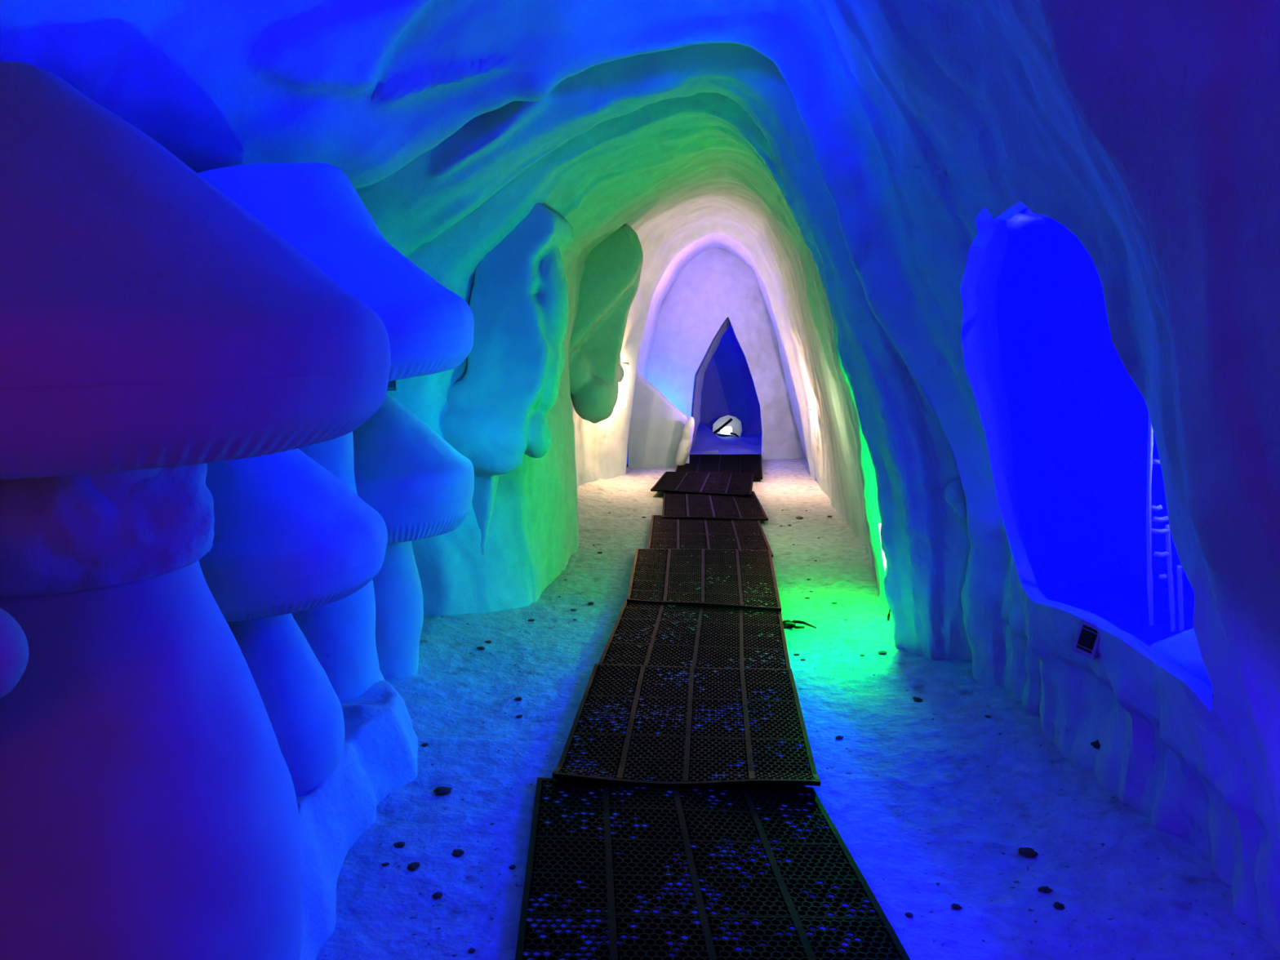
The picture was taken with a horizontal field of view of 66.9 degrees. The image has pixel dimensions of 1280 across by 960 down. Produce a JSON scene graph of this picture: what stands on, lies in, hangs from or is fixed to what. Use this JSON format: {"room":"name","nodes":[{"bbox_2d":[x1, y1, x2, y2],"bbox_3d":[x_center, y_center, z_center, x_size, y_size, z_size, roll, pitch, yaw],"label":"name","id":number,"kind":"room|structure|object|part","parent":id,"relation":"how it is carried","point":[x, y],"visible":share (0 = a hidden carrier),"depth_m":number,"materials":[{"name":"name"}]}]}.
{"room":"cave","nodes":[
{"label":"cave","id":0,"kind":"room"},
{"bbox_2d":[0,28,655,615],"bbox_3d":[-1.410,-0.353,4.988,1.539,2.504,13.541,1,9,7],"label":"wall","id":1,"kind":"structure","parent":0,"point":[533,535],"depth_m":5.44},
{"bbox_2d":[386,380,397,393],"bbox_3d":[-1.271,-0.494,4.906,0.075,0.110,0.035,-7,11,-36],"label":"wall plate","id":2,"kind":"object","parent":1,"relation":"attached to","point":[392,385],"visible":0.34,"depth_m":4.91,"materials":[{"name":"white plastic"}]},
{"bbox_2d":[441,203,573,555],"bbox_3d":[-0.805,-0.355,5.420,0.827,2.371,0.727,0,9,3],"label":"rock formation","id":3,"kind":"object","parent":1,"relation":"attached to","point":[495,415],"visible":0.66,"depth_m":5.10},
{"bbox_2d":[568,224,643,423],"bbox_3d":[-0.322,-1.228,7.682,0.691,1.550,0.866,0,9,0],"label":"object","id":4,"kind":"object","parent":1,"relation":"attached to","point":[611,277],"visible":0.67,"depth_m":7.43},
{"bbox_2d":[617,355,624,382],"bbox_3d":[-0.250,-1.050,8.883,0.170,0.395,0.308,3,10,19],"label":"stub","id":5,"kind":"object","parent":1,"relation":"attached to","point":[620,372],"visible":0.27,"depth_m":8.90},
{"bbox_2d":[619,362,628,408],"bbox_3d":[-0.164,-0.970,9.923,0.100,0.461,0.080,0,9,0],"label":"strip","id":6,"kind":"object","parent":1,"relation":"attached to","point":[624,390],"visible":0.92,"depth_m":9.90,"materials":[{"name":"white"}]},
{"bbox_2d":[0,0,1279,329],"bbox_3d":[-0.109,-1.525,4.717,3.310,1.671,13.402,0,9,0],"label":"ceiling","id":7,"kind":"structure","parent":0,"point":[802,141],"depth_m":3.76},
{"bbox_2d":[646,248,805,459],"bbox_3d":[0.998,-1.715,11.652,3.204,3.100,0.486,0,9,0],"label":"wall","id":8,"kind":"structure","parent":0,"point":[716,290],"depth_m":11.48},
{"bbox_2d":[699,324,761,453],"bbox_3d":[1.342,-1.798,12.730,3.048,2.920,1.796,0,9,0],"label":"wall","id":9,"kind":"structure","parent":0,"point":[728,388],"depth_m":13.66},
{"bbox_2d":[315,454,1279,959],"bbox_3d":[1.200,0.504,6.717,7.600,0.156,16.900,0,9,0],"label":"floor","id":10,"kind":"structure","parent":0,"point":[935,799],"depth_m":3.46,"materials":[{"name":"white snow"}]},
{"bbox_2d":[296,670,418,959],"bbox_3d":[-1.678,0.997,2.861,2.039,0.417,4.452,-2,9,-13],"label":"rock","id":11,"kind":"object","parent":10,"relation":"on","point":[380,751],"visible":0.2,"depth_m":3.08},
{"bbox_2d":[0,61,391,959],"bbox_3d":[-1.153,0.293,1.969,1.295,2.144,1.286,0,9,0],"label":"mushroom","id":12,"kind":"object","parent":11,"relation":"on","point":[154,331],"visible":1,"depth_m":1.70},
{"bbox_2d":[0,608,29,698],"bbox_3d":[-1.330,0.301,1.320,1.055,0.497,0.402,1,9,9],"label":"stub","id":13,"kind":"object","parent":12,"relation":"attached to","point":[14,646],"visible":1,"depth_m":1.25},
{"bbox_3d":[-1.159,0.531,2.008,0.833,1.663,0.834,0,9,0],"label":"stem","id":14,"kind":"part","parent":12,"relation":"part of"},
{"bbox_2d":[198,448,387,795],"bbox_3d":[-1.211,0.485,2.969,0.854,1.438,0.851,3,10,17],"label":"mushroom","id":15,"kind":"object","parent":11,"relation":"on","point":[290,536],"visible":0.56,"depth_m":2.75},
{"bbox_3d":[-1.207,0.674,3.006,0.547,1.054,0.542,0,9,0],"label":"stem","id":16,"kind":"part","parent":15,"relation":"part of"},
{"bbox_2d":[197,162,474,702],"bbox_3d":[-1.286,-0.022,3.645,1.323,2.224,1.347,0,9,0],"label":"mushroom","id":17,"kind":"object","parent":11,"relation":"on","point":[315,207],"visible":0.2,"depth_m":3.29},
{"bbox_3d":[-1.291,0.260,3.684,0.536,1.656,0.547,0,9,0],"label":"stem","id":18,"kind":"part","parent":17,"relation":"part of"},
{"bbox_2d":[352,393,474,678],"bbox_3d":[-1.185,0.281,4.301,0.904,1.416,0.914,0,9,0],"label":"mushroom","id":19,"kind":"object","parent":11,"relation":"on","point":[420,486],"visible":0.53,"depth_m":4.05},
{"bbox_3d":[-1.181,0.458,4.325,0.409,1.060,0.406,0,9,0],"label":"stem","id":20,"kind":"part","parent":19,"relation":"part of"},
{"bbox_2d":[393,841,404,847],"bbox_3d":[-0.751,1.138,3.027,0.037,0.007,0.033,5,10,27],"label":"clump","id":21,"kind":"object","parent":10,"relation":"on","point":[400,844],"visible":1,"depth_m":3.02,"materials":[{"name":"brown soil"}]},
{"bbox_2d":[407,862,420,870],"bbox_3d":[-0.684,1.163,2.921,0.038,0.008,0.043,4,10,22],"label":"clump","id":22,"kind":"object","parent":10,"relation":"on","point":[412,866],"visible":1,"depth_m":2.92,"materials":[{"name":"brown soil"}]},
{"bbox_2d":[431,892,442,897],"bbox_3d":[-0.583,1.195,2.786,0.031,0.006,0.030,1,9,7],"label":"clump","id":23,"kind":"object","parent":10,"relation":"on","point":[437,895],"visible":1,"depth_m":2.78,"materials":[{"name":"brown soil"}]},
{"bbox_2d":[433,786,452,795],"bbox_3d":[-0.693,1.090,3.398,0.060,0.013,0.062,6,11,32],"label":"clump","id":24,"kind":"object","parent":10,"relation":"on","point":[442,790],"visible":1,"depth_m":3.39,"materials":[{"name":"brown soil"}]},
{"bbox_2d":[452,848,464,856],"bbox_3d":[-0.564,1.157,3.005,0.036,0.009,0.039,-1,9,-4],"label":"clump","id":25,"kind":"object","parent":10,"relation":"on","point":[459,852],"visible":1,"depth_m":3.00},
{"bbox_2d":[467,947,475,953],"bbox_3d":[-0.441,1.236,2.545,0.019,0.004,0.021,0,9,2],"label":"clump","id":26,"kind":"object","parent":10,"relation":"on","point":[471,950],"visible":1,"depth_m":2.54,"materials":[{"name":"brown soil"}]},
{"bbox_2d":[627,369,689,467],"bbox_3d":[0.205,-0.739,11.050,0.718,1.266,0.228,0,9,0],"label":"wall","id":27,"kind":"structure","parent":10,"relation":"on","point":[656,426],"depth_m":11.00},
{"bbox_2d":[675,416,694,466],"bbox_3d":[0.509,-0.419,10.924,0.207,0.596,0.197,0,9,0],"label":"pier","id":28,"kind":"object","parent":10,"relation":"on","point":[685,445],"visible":0.96,"depth_m":10.85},
{"bbox_2d":[552,663,820,787],"bbox_3d":[0.204,0.963,3.942,0.931,0.044,1.180,1,9,5],"label":"rubber mat","id":29,"kind":"object","parent":10,"relation":"on","point":[633,725],"visible":1,"depth_m":3.81,"materials":[{"name":"black rubber"}]},
{"bbox_2d":[598,598,790,668],"bbox_3d":[0.306,0.804,5.054,0.906,0.023,1.194,1,9,6],"label":"rubber mat","id":30,"kind":"object","parent":10,"relation":"on","point":[642,633],"visible":0.94,"depth_m":4.97,"materials":[{"name":"black rubber"}]},
{"bbox_2d":[626,548,781,610],"bbox_3d":[0.384,0.609,6.179,0.952,0.027,1.415,1,9,5],"label":"rubber mat","id":31,"kind":"object","parent":10,"relation":"on","point":[745,579],"visible":1,"depth_m":6.08,"materials":[{"name":"black rubber"}]},
{"bbox_2d":[647,515,773,556],"bbox_3d":[0.515,0.417,7.455,0.933,0.023,1.405,0,9,0],"label":"rubber mat","id":32,"kind":"object","parent":10,"relation":"on","point":[664,533],"visible":0.91,"depth_m":7.40,"materials":[{"name":"black rubber"}]},
{"bbox_2d":[515,777,910,959],"bbox_3d":[0.171,1.166,2.861,1.075,0.024,1.211,0,9,0],"label":"rubber mat","id":33,"kind":"object","parent":10,"relation":"on","point":[614,872],"visible":1,"depth_m":2.83,"materials":[{"name":"black rubber"}]},
{"bbox_2d":[662,491,768,520],"bbox_3d":[0.633,0.218,8.605,0.906,0.026,1.340,0,9,0],"label":"rubber mat","id":34,"kind":"object","parent":10,"relation":"on","point":[675,504],"visible":0.94,"depth_m":8.44,"materials":[{"name":"black rubber"}]},
{"bbox_2d":[675,453,762,479],"bbox_3d":[0.912,-0.168,10.976,0.965,0.027,1.810,1,9,5],"label":"rubber mat","id":35,"kind":"object","parent":10,"relation":"on","point":[749,464],"visible":0.72,"depth_m":10.95,"materials":[{"name":"black rubber"}]},
{"bbox_2d":[650,471,753,496],"bbox_3d":[0.654,0.029,9.639,0.957,0.026,1.268,1,9,9],"label":"rubber mat","id":36,"kind":"object","parent":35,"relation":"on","point":[707,483],"visible":1,"depth_m":9.55,"materials":[{"name":"black rubber"}]},
{"bbox_2d":[689,422,761,454],"bbox_3d":[1.350,-0.553,12.756,2.000,0.243,1.800,0,9,0],"label":"snow mound","id":37,"kind":"object","parent":10,"relation":"on","point":[706,440],"visible":0.42,"depth_m":12.63,"materials":[{"name":"snow"}]},
{"bbox_2d":[712,414,742,436],"bbox_3d":[1.198,-0.719,13.361,0.412,0.372,0.232,0,9,0],"label":"lamp","id":38,"kind":"object","parent":37,"relation":"on","point":[727,424],"visible":0.92,"depth_m":13.39,"materials":[{"name":"white glass"}]},
{"bbox_3d":[1.186,-0.689,13.331,0.160,0.090,0.050,0,9,0],"label":"bulb","id":39,"kind":"part","parent":38,"relation":"part of","materials":[{"name":"white glass"}]},
{"bbox_2d":[782,619,816,628],"bbox_3d":[0.848,0.787,5.226,0.209,0.048,0.073,3,10,19],"label":"stub","id":40,"kind":"object","parent":10,"relation":"on","point":[788,624],"visible":0.9,"depth_m":5.23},
{"bbox_2d":[835,735,844,738],"bbox_3d":[0.794,1.024,3.853,0.039,0.007,0.028,-8,12,-42],"label":"clump","id":41,"kind":"object","parent":10,"relation":"on","point":[837,736],"visible":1,"depth_m":3.85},
{"bbox_2d":[878,650,886,653],"bbox_3d":[1.207,0.859,4.827,0.046,0.010,0.045,8,12,39],"label":"clump","id":42,"kind":"object","parent":10,"relation":"on","point":[881,651],"visible":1,"depth_m":4.82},
{"bbox_2d":[905,912,913,917],"bbox_3d":[0.750,1.211,2.700,0.022,0.006,0.024,2,9,10],"label":"clump","id":43,"kind":"object","parent":10,"relation":"on","point":[908,914],"visible":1,"depth_m":2.70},
{"bbox_2d":[912,697,922,701],"bbox_3d":[1.210,0.954,4.217,0.042,0.009,0.047,1,9,5],"label":"clump","id":44,"kind":"object","parent":10,"relation":"on","point":[917,699],"visible":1,"depth_m":4.21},
{"bbox_2d":[951,903,962,909],"bbox_3d":[0.893,1.204,2.732,0.030,0.006,0.027,8,12,42],"label":"clump","id":45,"kind":"object","parent":10,"relation":"on","point":[956,906],"visible":1,"depth_m":2.73,"materials":[{"name":"brown soil"}]},
{"bbox_2d":[1017,847,1038,857],"bbox_3d":[1.209,1.160,3.020,0.059,0.012,0.057,-8,12,-42],"label":"clump","id":46,"kind":"object","parent":10,"relation":"on","point":[1027,851],"visible":1,"depth_m":3.01,"materials":[{"name":"brown soil"}]},
{"bbox_2d":[1038,886,1052,893],"bbox_3d":[1.171,1.184,2.798,0.041,0.008,0.030,-2,9,-10],"label":"clump","id":47,"kind":"object","parent":10,"relation":"on","point":[1045,889],"visible":1,"depth_m":2.79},
{"bbox_2d":[1053,902,1065,909],"bbox_3d":[1.173,1.192,2.709,0.032,0.006,0.036,7,11,37],"label":"clump","id":48,"kind":"object","parent":10,"relation":"on","point":[1058,905],"visible":1,"depth_m":2.71,"materials":[{"name":"brown soil"}]},
{"bbox_2d":[1150,627,1212,689],"bbox_3d":[1.972,1.103,3.527,0.753,1.252,0.662,-5,11,-29],"label":"heap","id":49,"kind":"object","parent":10,"relation":"on","point":[1182,649],"visible":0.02,"depth_m":3.25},
{"bbox_2d":[1146,414,1184,632],"bbox_3d":[1.856,0.120,3.413,0.198,0.869,0.019,0,9,0],"label":"ladder","id":50,"kind":"object","parent":49,"relation":"on","point":[1150,461],"visible":0.9,"depth_m":3.43,"materials":[{"name":"metal"}]},
{"bbox_3d":[1.800,0.106,3.411,0.086,0.841,0.018,0,9,0],"label":"rail","id":51,"kind":"part","parent":50,"relation":"part of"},
{"bbox_3d":[1.889,0.351,3.450,0.069,0.392,0.017,0,9,0],"label":"rail","id":52,"kind":"part","parent":50,"relation":"part of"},
{"bbox_3d":[1.932,0.426,3.463,0.046,0.249,0.019,0,9,0],"label":"rail","id":53,"kind":"part","parent":50,"relation":"part of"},
{"bbox_2d":[771,74,1279,953],"bbox_3d":[1.370,-0.145,4.952,0.945,2.330,13.418,0,9,2],"label":"wall","id":54,"kind":"structure","parent":0,"point":[1175,213],"depth_m":2.69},
{"bbox_2d":[808,406,812,418],"bbox_3d":[1.679,-0.659,9.517,0.034,0.116,0.028,0,9,0],"label":"strip","id":55,"kind":"object","parent":54,"relation":"attached to","point":[810,407],"visible":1,"depth_m":9.51,"materials":[{"name":"white"}]},
{"bbox_2d":[878,523,890,621],"bbox_3d":[1.333,0.488,5.184,0.082,0.480,0.233,0,9,0],"label":"strip","id":56,"kind":"object","parent":54,"relation":"attached to","point":[879,524],"visible":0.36,"depth_m":5.25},
{"bbox_2d":[944,480,967,524],"bbox_3d":[1.521,0.097,4.492,0.232,0.210,0.157,-8,12,-41],"label":"lump","id":57,"kind":"object","parent":54,"relation":"attached to","point":[954,495],"visible":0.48,"depth_m":4.43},
{"bbox_2d":[1071,618,1100,659],"bbox_3d":[1.479,0.521,3.184,0.048,0.124,0.091,-6,11,-34],"label":"wall plate","id":58,"kind":"object","parent":54,"relation":"attached to","point":[1087,638],"visible":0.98,"depth_m":3.18,"materials":[{"name":"white plastic"}]},
{"bbox_2d":[960,201,1213,711],"bbox_3d":[1.512,-0.218,3.260,0.752,2.459,2.800,0,9,0],"label":"trim","id":59,"kind":"structure","parent":54,"relation":"attached to","point":[980,342],"depth_m":3.89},
{"bbox_2d":[1090,739,1100,749],"bbox_3d":[1.579,0.913,3.337,0.049,0.026,0.046,0,9,0],"label":"clump","id":60,"kind":"object","parent":54,"relation":"attached to","point":[1095,744],"visible":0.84,"depth_m":3.33,"materials":[{"name":"brown soil"}]},
{"bbox_2d":[985,208,1184,594],"bbox_3d":[3.246,-0.546,3.822,3.447,3.295,4.843,0,9,0],"label":"wall","id":61,"kind":"structure","parent":0,"point":[1079,421],"depth_m":6.04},
{"bbox_2d":[1006,208,1049,231],"bbox_3d":[1.885,-1.280,4.750,0.252,0.118,0.158,0,9,0],"label":"snow patch","id":62,"kind":"object","parent":61,"relation":"attached to","point":[1019,221],"visible":0.65,"depth_m":4.70,"materials":[{"name":"snow"}]}
]}

